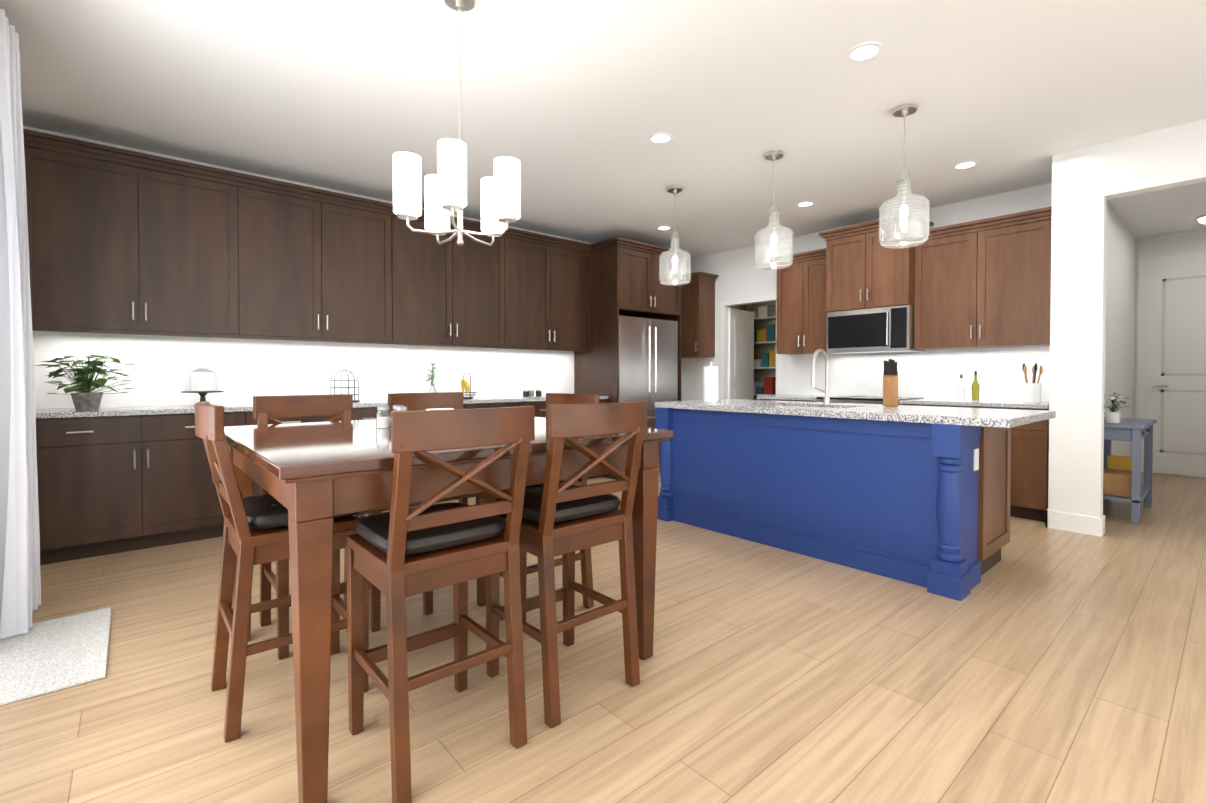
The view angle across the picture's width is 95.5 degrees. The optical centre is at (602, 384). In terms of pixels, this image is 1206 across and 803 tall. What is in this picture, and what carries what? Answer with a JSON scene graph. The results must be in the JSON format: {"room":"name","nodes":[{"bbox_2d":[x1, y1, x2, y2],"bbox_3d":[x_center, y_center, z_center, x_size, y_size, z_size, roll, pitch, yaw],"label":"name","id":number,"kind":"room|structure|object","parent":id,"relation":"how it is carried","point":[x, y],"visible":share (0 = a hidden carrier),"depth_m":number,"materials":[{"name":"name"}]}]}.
{"room":"kitchen","nodes":[
{"label":"kitchen","id":0,"kind":"room"},
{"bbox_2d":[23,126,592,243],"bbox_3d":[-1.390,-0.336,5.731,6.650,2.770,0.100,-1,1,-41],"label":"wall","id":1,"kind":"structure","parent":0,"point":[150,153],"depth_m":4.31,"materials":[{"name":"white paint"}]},
{"bbox_2d":[24,137,154,336],"bbox_3d":[-3.443,-0.930,3.667,0.628,1.135,0.329,-1,1,-41],"label":"upper cabinet","id":2,"kind":"object","parent":1,"relation":"attached to","point":[91,238],"depth_m":3.56,"materials":[{"name":"brown wood"}]},
{"bbox_2d":[151,161,250,340],"bbox_3d":[-3.036,-0.935,4.017,0.689,1.135,0.329,-1,1,-41],"label":"upper cabinet","id":3,"kind":"object","parent":1,"relation":"attached to","point":[163,275],"depth_m":3.94,"materials":[{"name":"brown wood"}]},
{"bbox_2d":[247,181,330,340],"bbox_3d":[-2.606,-0.940,4.387,0.689,1.135,0.329,-1,1,-41],"label":"upper cabinet","id":4,"kind":"object","parent":1,"relation":"attached to","point":[291,231],"depth_m":4.31,"materials":[{"name":"brown wood"}]},
{"bbox_2d":[331,197,402,344],"bbox_3d":[-2.177,-0.945,4.757,0.688,1.135,0.329,-1,1,-41],"label":"upper cabinet","id":5,"kind":"object","parent":1,"relation":"attached to","point":[367,240],"depth_m":4.68,"materials":[{"name":"brown wood"}]},
{"bbox_2d":[399,217,458,348],"bbox_3d":[-1.748,-0.951,5.126,0.689,1.135,0.329,-1,1,-41],"label":"upper cabinet","id":6,"kind":"object","parent":1,"relation":"attached to","point":[430,269],"depth_m":5.05,"materials":[{"name":"brown wood"}]},
{"bbox_2d":[447,225,510,348],"bbox_3d":[-1.318,-0.956,5.496,0.689,1.135,0.329,-1,1,-41],"label":"upper cabinet","id":7,"kind":"object","parent":1,"relation":"attached to","point":[484,270],"depth_m":5.42,"materials":[{"name":"brown wood"}]},
{"bbox_2d":[511,233,558,348],"bbox_3d":[-0.888,-0.961,5.866,0.689,1.135,0.329,-1,1,-41],"label":"upper cabinet","id":8,"kind":"object","parent":1,"relation":"attached to","point":[534,262],"depth_m":5.80,"materials":[{"name":"brown wood"}]},
{"bbox_2d":[543,245,590,352],"bbox_3d":[-0.482,-0.966,6.216,0.628,1.135,0.329,-1,1,-41],"label":"upper cabinet","id":9,"kind":"object","parent":1,"relation":"attached to","point":[574,262],"depth_m":6.15,"materials":[{"name":"brown wood"}]},
{"bbox_2d":[591,241,654,320],"bbox_3d":[0.133,-1.184,6.445,0.566,0.705,0.779,-1,1,-41],"label":"upper cabinet","id":10,"kind":"object","parent":1,"relation":"attached to","point":[622,276],"depth_m":6.13,"materials":[{"name":"brown wood"}]},
{"bbox_2d":[615,249,682,320],"bbox_3d":[0.469,-1.188,6.734,0.566,0.705,0.779,-1,1,-41],"label":"upper cabinet","id":11,"kind":"object","parent":1,"relation":"attached to","point":[668,299],"depth_m":6.50,"materials":[{"name":"brown wood"}]},
{"bbox_2d":[0,471,1205,802],"bbox_3d":[2.413,1.126,3.747,10.000,0.100,8.200,-1,1,-41],"label":"floor","id":12,"kind":"structure","parent":0,"point":[1040,663],"depth_m":1.96,"materials":[{"name":"brown wood"}]},
{"bbox_2d":[0,607,111,705],"bbox_3d":[-2.268,1.091,2.224,0.390,0.012,0.800,-1,1,-41],"label":"rug","id":13,"kind":"object","parent":12,"relation":"on","point":[47,657],"visible":0.96,"depth_m":2.19,"materials":[{"name":"white carpet"}]},
{"bbox_2d":[36,417,158,564],"bbox_3d":[-3.355,0.636,3.587,0.628,0.885,0.599,-1,1,-41],"label":"base cabinet","id":14,"kind":"object","parent":12,"relation":"on","point":[98,477],"depth_m":3.39,"materials":[{"name":"brown wood"}]},
{"bbox_2d":[36,393,606,420],"bbox_3d":[-1.864,0.161,4.843,4.535,0.030,0.629,-1,1,-41],"label":"countertop","id":15,"kind":"structure","parent":14,"relation":"on","point":[104,410],"depth_m":3.81,"materials":[{"name":"grey stone"}]},
{"bbox_2d":[34,355,134,409],"bbox_3d":[-3.320,-0.014,3.531,0.494,0.353,0.508,-1,1,-41],"label":"potted plant","id":16,"kind":"object","parent":15,"relation":"on","point":[85,397],"visible":1,"depth_m":3.49,"materials":[{"name":"green plant"}]},
{"bbox_2d":[181,362,223,405],"bbox_3d":[-2.914,-0.003,3.988,0.250,0.317,0.250,-1,1,-41],"label":"cake stand","id":17,"kind":"object","parent":15,"relation":"on","point":[203,394],"visible":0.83,"depth_m":3.97,"materials":[{"name":"clear glass"}]},
{"bbox_2d":[330,364,359,401],"bbox_3d":[-2.179,-0.014,4.621,0.232,0.323,0.232,-1,1,-41],"label":"wire cage","id":18,"kind":"object","parent":15,"relation":"on","point":[348,387],"visible":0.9,"depth_m":4.61,"materials":[{"name":"grey metal"}]},
{"bbox_2d":[422,363,442,392],"bbox_3d":[-1.611,-0.031,5.120,0.189,0.341,0.198,-1,1,-41],"label":"vase","id":19,"kind":"object","parent":15,"relation":"on","point":[432,376],"visible":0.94,"depth_m":5.11,"materials":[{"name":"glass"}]},
{"bbox_2d":[461,373,476,398],"bbox_3d":[-1.346,0.011,5.339,0.229,0.252,0.229,-1,1,-41],"label":"holder","id":20,"kind":"object","parent":15,"relation":"on","point":[464,384],"visible":0.83,"depth_m":5.34,"materials":[{"name":"yellow food"}]},
{"bbox_2d":[523,390,530,396],"bbox_3d":[-0.815,0.094,5.797,0.064,0.073,0.062,-1,1,-41],"label":"jar","id":21,"kind":"object","parent":15,"relation":"on","point":[528,393],"depth_m":5.78,"materials":[{"name":"grey metal"}]},
{"bbox_2d":[536,390,541,396],"bbox_3d":[-0.694,0.093,5.901,0.064,0.073,0.062,-1,1,-41],"label":"jar","id":22,"kind":"object","parent":15,"relation":"on","point":[538,392],"depth_m":5.87,"materials":[{"name":"grey metal"}]},
{"bbox_2d":[155,413,258,545],"bbox_3d":[-2.948,0.631,3.937,0.689,0.885,0.599,-1,1,-41],"label":"base cabinet","id":23,"kind":"object","parent":12,"relation":"on","point":[190,509],"depth_m":3.68,"materials":[{"name":"brown wood"}]},
{"bbox_2d":[195,401,368,741],"bbox_3d":[-1.149,0.582,1.954,0.482,1.041,0.429,-1,1,-41],"label":"chair","id":24,"kind":"object","parent":12,"relation":"on","point":[256,530],"visible":0.69,"depth_m":1.78,"materials":[{"name":"brown wood"}]},
{"bbox_2d":[259,416,341,494],"bbox_3d":[-2.518,0.626,4.307,0.689,0.885,0.599,-1,1,-41],"label":"base cabinet","id":25,"kind":"object","parent":12,"relation":"on","point":[318,418],"depth_m":4.13,"materials":[{"name":"brown wood"}]},
{"bbox_2d":[253,394,380,659],"bbox_3d":[-1.294,0.575,2.481,0.429,1.041,0.482,-1,1,-41],"label":"chair","id":26,"kind":"object","parent":12,"relation":"on","point":[272,408],"visible":0.27,"depth_m":2.49,"materials":[{"name":"brown wood"}]},
{"bbox_2d":[351,405,414,514],"bbox_3d":[-2.089,0.621,4.676,0.688,0.885,0.599,-1,1,-41],"label":"base cabinet","id":27,"kind":"object","parent":12,"relation":"on","point":[358,414],"depth_m":4.44,"materials":[{"name":"brown wood"}]},
{"bbox_2d":[388,392,474,614],"bbox_3d":[-0.841,0.569,2.890,0.429,1.041,0.482,-1,1,-41],"label":"chair","id":28,"kind":"object","parent":12,"relation":"on","point":[421,401],"visible":0.08,"depth_m":3.02,"materials":[{"name":"brown wood"}]},
{"bbox_2d":[346,406,534,802],"bbox_3d":[-0.507,0.586,1.689,0.429,1.041,0.482,-1,1,-41],"label":"chair","id":29,"kind":"object","parent":12,"relation":"on","point":[399,552],"visible":1,"depth_m":1.57,"materials":[{"name":"brown wood"}]},
{"bbox_2d":[415,405,474,505],"bbox_3d":[-1.660,0.616,5.046,0.689,0.885,0.599,-1,1,-41],"label":"base cabinet","id":30,"kind":"object","parent":12,"relation":"on","point":[465,406],"depth_m":5.00,"materials":[{"name":"brown wood"}]},
{"bbox_2d":[224,417,672,802],"bbox_3d":[-0.690,0.640,2.270,1.380,0.914,1.380,-1,1,-41],"label":"table","id":31,"kind":"object","parent":12,"relation":"on","point":[313,478],"visible":0.69,"depth_m":1.52,"materials":[{"name":"brown wood"}]},
{"bbox_2d":[375,405,406,427],"bbox_3d":[-0.885,0.136,2.299,0.146,0.091,0.060,0,1,13],"label":"jar","id":32,"kind":"object","parent":31,"relation":"on","point":[382,422],"depth_m":2.29,"materials":[{"name":"clear glass"}]},
{"bbox_2d":[426,408,453,409],"bbox_3d":[-0.715,0.144,2.400,0.120,0.074,0.060,-1,1,-41],"label":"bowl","id":33,"kind":"object","parent":31,"relation":"on","point":[436,408],"depth_m":2.40,"materials":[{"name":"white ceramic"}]},
{"bbox_2d":[475,401,526,496],"bbox_3d":[-1.230,0.611,5.416,0.689,0.885,0.599,-1,1,-41],"label":"base cabinet","id":34,"kind":"object","parent":12,"relation":"on","point":[498,404],"depth_m":5.26,"materials":[{"name":"brown wood"}]},
{"bbox_2d":[527,401,545,417],"bbox_3d":[-0.800,0.605,5.786,0.689,0.885,0.599,-1,1,-41],"label":"base cabinet","id":35,"kind":"object","parent":12,"relation":"on","point":[540,406],"depth_m":5.52,"materials":[{"name":"brown wood"}]},
{"bbox_2d":[475,393,598,620],"bbox_3d":[-0.317,0.572,2.709,0.482,1.041,0.429,-1,1,-41],"label":"chair","id":36,"kind":"object","parent":12,"relation":"on","point":[584,556],"visible":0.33,"depth_m":2.67,"materials":[{"name":"brown wood"}]},
{"bbox_2d":[485,401,646,727],"bbox_3d":[-0.138,0.581,2.020,0.429,1.041,0.482,-1,1,-41],"label":"chair","id":37,"kind":"object","parent":12,"relation":"on","point":[566,519],"visible":0.85,"depth_m":1.89,"materials":[{"name":"brown wood"}]},
{"bbox_2d":[588,401,606,478],"bbox_3d":[-0.394,0.601,6.135,0.628,0.885,0.599,-1,1,-41],"label":"base cabinet","id":38,"kind":"object","parent":12,"relation":"on","point":[604,475],"depth_m":6.11,"materials":[{"name":"brown wood"}]},
{"bbox_2d":[619,315,677,473],"bbox_3d":[0.321,0.129,6.585,0.960,1.815,0.788,-1,1,-41],"label":"fridge","id":39,"kind":"object","parent":12,"relation":"on","point":[648,360],"visible":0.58,"depth_m":6.30,"materials":[{"name":"silver metal"}]},
{"bbox_2d":[758,398,781,400],"bbox_3d":[2.102,0.600,6.166,0.599,0.885,0.416,-1,1,-41],"label":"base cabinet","id":40,"kind":"object","parent":12,"relation":"on","point":[776,399],"depth_m":5.98,"materials":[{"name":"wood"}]},
{"bbox_2d":[758,394,841,401],"bbox_3d":[2.186,0.144,6.038,0.629,0.030,0.710,-1,1,-41],"label":"countertop","id":41,"kind":"structure","parent":40,"relation":"on","point":[789,397],"depth_m":5.93,"materials":[{"name":"grey stone"}]},
{"bbox_2d":[654,405,1010,600],"bbox_3d":[1.465,0.631,3.874,0.962,0.886,2.144,-1,1,-41],"label":"kitchen island","id":42,"kind":"object","parent":12,"relation":"on","point":[918,495],"depth_m":3.28,"materials":[{"name":"blue wood"}]},
{"bbox_2d":[654,401,1045,428],"bbox_3d":[1.445,0.171,3.731,0.710,0.040,2.340,-1,1,-41],"label":"island countertop","id":43,"kind":"structure","parent":42,"relation":"on","point":[992,418],"depth_m":3.21,"materials":[{"name":"grey stone"}]},
{"bbox_2d":[701,361,720,402],"bbox_3d":[0.856,-0.021,4.344,0.150,0.326,0.150,-1,1,-41],"label":"paper towel","id":44,"kind":"object","parent":43,"relation":"on","point":[710,383],"visible":1,"depth_m":4.29,"materials":[{"name":"white paper"}]},
{"bbox_2d":[883,359,897,406],"bbox_3d":[1.980,-0.011,3.769,0.090,0.323,0.210,0,1,29],"label":"knife block","id":45,"kind":"object","parent":43,"relation":"on","point":[890,384],"visible":0.98,"depth_m":3.71,"materials":[{"name":"brown wood"}]},
{"bbox_2d":[817,395,923,404],"bbox_3d":[2.623,0.590,5.438,0.726,0.926,0.766,-1,1,-41],"label":"range","id":46,"kind":"object","parent":12,"relation":"on","point":[860,399],"visible":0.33,"depth_m":5.30,"materials":[{"name":"silver metal"}]},
{"bbox_2d":[958,406,1048,521],"bbox_3d":[3.437,0.622,4.615,0.599,0.885,0.591,-1,1,-41],"label":"base cabinet","id":47,"kind":"object","parent":12,"relation":"on","point":[1029,442],"depth_m":4.29,"materials":[{"name":"brown wood"}]},
{"bbox_2d":[899,398,1048,409],"bbox_3d":[3.272,0.162,4.777,0.629,0.030,1.060,-1,1,-41],"label":"countertop","id":48,"kind":"structure","parent":47,"relation":"on","point":[926,401],"depth_m":4.66,"materials":[{"name":"grey stone"}]},
{"bbox_2d":[957,374,964,399],"bbox_3d":[3.226,0.026,4.933,0.060,0.234,0.058,-1,1,-41],"label":"bottle","id":49,"kind":"object","parent":48,"relation":"on","point":[961,376],"depth_m":4.93,"materials":[{"name":"clear glass"}]},
{"bbox_2d":[972,371,979,400],"bbox_3d":[3.321,0.011,4.883,0.060,0.264,0.058,-1,1,-41],"label":"bottle","id":50,"kind":"object","parent":48,"relation":"on","point":[975,389],"depth_m":4.86,"materials":[{"name":"green glass"}]},
{"bbox_2d":[1022,363,1042,402],"bbox_3d":[3.563,-0.016,4.549,0.162,0.329,0.137,-1,1,-41],"label":"utensil crock","id":51,"kind":"object","parent":48,"relation":"on","point":[1031,392],"visible":1,"depth_m":4.50,"materials":[{"name":"white ceramic"}]},
{"bbox_2d":[1103,417,1156,524],"bbox_3d":[4.331,0.685,4.577,0.940,0.760,0.345,-1,1,-41],"label":"table","id":52,"kind":"object","parent":12,"relation":"on","point":[1121,478],"visible":0.67,"depth_m":4.32,"materials":[{"name":"blue paint"}]},
{"bbox_2d":[1104,393,1129,422],"bbox_3d":[4.052,0.185,4.360,0.220,0.242,0.224,-1,1,-41],"label":"plant","id":53,"kind":"object","parent":52,"relation":"on","point":[1112,415],"visible":0.96,"depth_m":4.33,"materials":[{"name":"green plant"}]},
{"bbox_2d":[0,0,1205,260],"bbox_3d":[2.413,-1.743,3.707,10.000,0.100,8.200,-1,1,-41],"label":"ceiling","id":54,"kind":"structure","parent":0,"point":[572,106],"depth_m":3.19,"materials":[{"name":"white paint"}]},
{"bbox_2d":[393,0,520,245],"bbox_3d":[-0.631,-1.136,2.373,0.521,1.075,0.505,-1,1,-41],"label":"chandelier","id":55,"kind":"object","parent":54,"relation":"hanging from","point":[445,189],"visible":1,"depth_m":2.27,"materials":[{"name":"white glass"}]},
{"bbox_2d":[648,132,672,143],"bbox_3d":[0.396,-1.691,3.766,0.176,0.006,0.176,-1,1,-41],"label":"recessed light","id":56,"kind":"object","parent":54,"relation":"in","point":[660,138],"visible":1,"depth_m":3.76,"materials":[{"name":"white plastic"}]},
{"bbox_2d":[656,226,671,229],"bbox_3d":[0.672,-1.723,6.036,0.176,0.006,0.176,-1,1,-41],"label":"recessed light","id":57,"kind":"object","parent":54,"relation":"in","point":[663,227],"visible":0.98,"depth_m":6.03,"materials":[{"name":"white plastic"}]},
{"bbox_2d":[659,186,690,285],"bbox_3d":[0.627,-1.293,4.776,0.280,0.829,0.280,-1,1,-41],"label":"pendant light","id":58,"kind":"object","parent":54,"relation":"hanging from","point":[675,190],"visible":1,"depth_m":4.75,"materials":[{"name":"clear glass"}]},
{"bbox_2d":[754,150,793,269],"bbox_3d":[1.260,-1.282,4.040,0.280,0.829,0.280,-1,1,-41],"label":"pendant light","id":59,"kind":"object","parent":54,"relation":"hanging from","point":[774,156],"visible":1,"depth_m":4.01,"materials":[{"name":"clear glass"}]},
{"bbox_2d":[796,201,814,206],"bbox_3d":[1.922,-1.711,5.198,0.176,0.006,0.176,-1,1,-41],"label":"recessed light","id":60,"kind":"object","parent":54,"relation":"in","point":[805,204],"visible":1,"depth_m":5.20,"materials":[{"name":"white"}]},
{"bbox_2d":[846,41,883,62],"bbox_3d":[1.321,-1.677,2.768,0.176,0.006,0.176,-1,1,-41],"label":"recessed light","id":61,"kind":"object","parent":54,"relation":"in","point":[863,52],"visible":1,"depth_m":2.76,"materials":[{"name":"white plastic"}]},
{"bbox_2d":[878,103,929,248],"bbox_3d":[1.847,-1.273,3.358,0.280,0.829,0.280,-1,1,-41],"label":"pendant light","id":62,"kind":"object","parent":54,"relation":"hanging from","point":[904,111],"visible":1,"depth_m":3.33,"materials":[{"name":"clear glass"}]},
{"bbox_2d":[952,161,978,169],"bbox_3d":[2.808,-1.698,4.245,0.176,0.006,0.176,-1,1,-41],"label":"recessed light","id":63,"kind":"object","parent":54,"relation":"in","point":[964,165],"visible":1,"depth_m":4.25,"materials":[{"name":"white plastic"}]},
{"bbox_2d":[1197,215,1205,223],"bbox_3d":[6.238,-1.676,5.549,0.300,0.084,0.300,-1,1,-41],"label":"light","id":64,"kind":"object","parent":54,"relation":"attached to","point":[1201,219],"visible":1,"depth_m":5.58,"materials":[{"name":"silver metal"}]},
{"bbox_2d":[753,301,775,399],"bbox_3d":[2.875,-0.368,8.003,0.080,2.770,1.880,-1,1,-41],"label":"wall","id":65,"kind":"structure","parent":0,"point":[760,375],"depth_m":8.43,"materials":[{"name":"beige paint"}]},
{"bbox_2d":[740,304,775,395],"bbox_3d":[2.689,-0.341,7.866,0.360,1.819,1.735,-1,1,-41],"label":"shelf","id":66,"kind":"object","parent":65,"relation":"attached to","point":[767,386],"visible":0.12,"depth_m":7.96,"materials":[{"name":"white wood"}]},
{"bbox_2d":[681,183,1051,400],"bbox_3d":[2.553,-0.343,6.169,0.100,2.770,4.380,-1,1,-41],"label":"wall","id":67,"kind":"structure","parent":0,"point":[739,273],"depth_m":6.81,"materials":[{"name":"white paint"}]},
{"bbox_2d":[682,274,716,357],"bbox_3d":[1.169,-0.880,7.435,0.330,1.030,0.615,-1,1,-41],"label":"upper cabinet","id":68,"kind":"object","parent":67,"relation":"attached to","point":[698,296],"depth_m":7.21,"materials":[{"name":"brown wood"}]},
{"bbox_2d":[720,294,780,399],"bbox_3d":[1.844,-0.030,6.909,0.016,2.125,0.890,-1,1,-41],"label":"door frame","id":69,"kind":"structure","parent":67,"relation":"attached to","point":[740,354],"depth_m":6.99,"materials":[{"name":"white wood"}]},
{"bbox_2d":[774,258,793,353],"bbox_3d":[2.226,-0.863,6.207,0.330,1.030,0.386,-1,1,-41],"label":"upper cabinet","id":70,"kind":"object","parent":67,"relation":"attached to","point":[785,276],"depth_m":6.17,"materials":[{"name":"brown wood"}]},
{"bbox_2d":[794,254,825,353],"bbox_3d":[2.399,-0.860,6.007,0.330,1.030,0.386,-1,1,-41],"label":"upper cabinet","id":71,"kind":"object","parent":67,"relation":"attached to","point":[807,271],"depth_m":5.96,"materials":[{"name":"brown wood"}]},
{"bbox_2d":[822,230,857,305],"bbox_3d":[2.630,-1.133,5.643,0.449,0.765,0.461,-1,1,-41],"label":"upper cabinet","id":72,"kind":"object","parent":67,"relation":"attached to","point":[840,268],"depth_m":5.56,"materials":[{"name":"brown wood"}]},
{"bbox_2d":[822,294,929,353],"bbox_3d":[2.728,-0.566,5.512,0.482,0.486,0.790,-1,1,-41],"label":"microwave","id":73,"kind":"object","parent":67,"relation":"attached to","point":[871,325],"depth_m":5.35,"materials":[{"name":"silver metal"}]},
{"bbox_2d":[858,218,929,305],"bbox_3d":[2.851,-1.129,5.386,0.449,0.765,0.461,-1,1,-41],"label":"upper cabinet","id":74,"kind":"object","parent":67,"relation":"attached to","point":[883,272],"depth_m":5.24,"materials":[{"name":"brown wood"}]},
{"bbox_2d":[914,230,965,349],"bbox_3d":[3.231,-0.847,5.040,0.330,1.030,0.566,-1,1,-41],"label":"upper cabinet","id":75,"kind":"object","parent":67,"relation":"attached to","point":[938,312],"depth_m":4.98,"materials":[{"name":"brown wood"}]},
{"bbox_2d":[966,214,1051,349],"bbox_3d":[3.521,-0.842,4.703,0.330,1.030,0.566,-1,1,-41],"label":"upper cabinet","id":76,"kind":"object","parent":67,"relation":"attached to","point":[1008,264],"depth_m":4.60,"materials":[{"name":"brown wood"}]},
{"bbox_2d":[1104,202,1134,456],"bbox_3d":[4.915,-0.332,5.379,3.850,2.770,0.100,-1,1,-41],"label":"wall","id":77,"kind":"structure","parent":0,"point":[1119,308],"depth_m":5.74,"materials":[{"name":"white paint"}]},
{"bbox_2d":[1048,119,1205,517],"bbox_3d":[4.543,-0.295,2.770,0.120,2.770,3.570,-1,1,-41],"label":"wall","id":78,"kind":"structure","parent":0,"point":[1087,182],"depth_m":3.93,"materials":[{"name":"white paint"}]},
{"bbox_2d":[1045,509,1104,536],"bbox_3d":[3.422,1.008,3.987,0.014,0.130,0.318,-1,1,-41],"label":"baseboard","id":79,"kind":"structure","parent":78,"relation":"attached to","point":[1084,524],"depth_m":3.97,"materials":[{"name":"white wood"}]},
{"bbox_2d":[1133,229,1205,477],"bbox_3d":[6.881,-0.340,5.970,0.100,2.770,1.570,-1,1,-41],"label":"wall","id":80,"kind":"structure","parent":0,"point":[1174,243],"depth_m":6.35,"materials":[{"name":"white paint"}]},
{"bbox_2d":[1136,251,1205,476],"bbox_3d":[6.607,-0.220,6.164,0.063,2.525,0.870,-1,1,-41],"label":"door","id":81,"kind":"structure","parent":80,"relation":"attached to","point":[1171,354],"depth_m":6.27,"materials":[{"name":"white wood"}]},
{"bbox_3d":[-1.279,-0.265,0.582,0.100,2.770,8.050,-1,1,-41],"label":"wall","id":82,"kind":"structure","parent":0,"visible":0},
{"bbox_2d":[0,9,40,638],"bbox_3d":[-1.714,-0.233,1.316,0.194,2.643,3.728,-1,1,-41],"label":"curtain","id":83,"kind":"object","parent":82,"relation":"attached to","point":[20,588],"visible":1,"depth_m":2.34,"materials":[{"name":"white fabric"}]}
]}

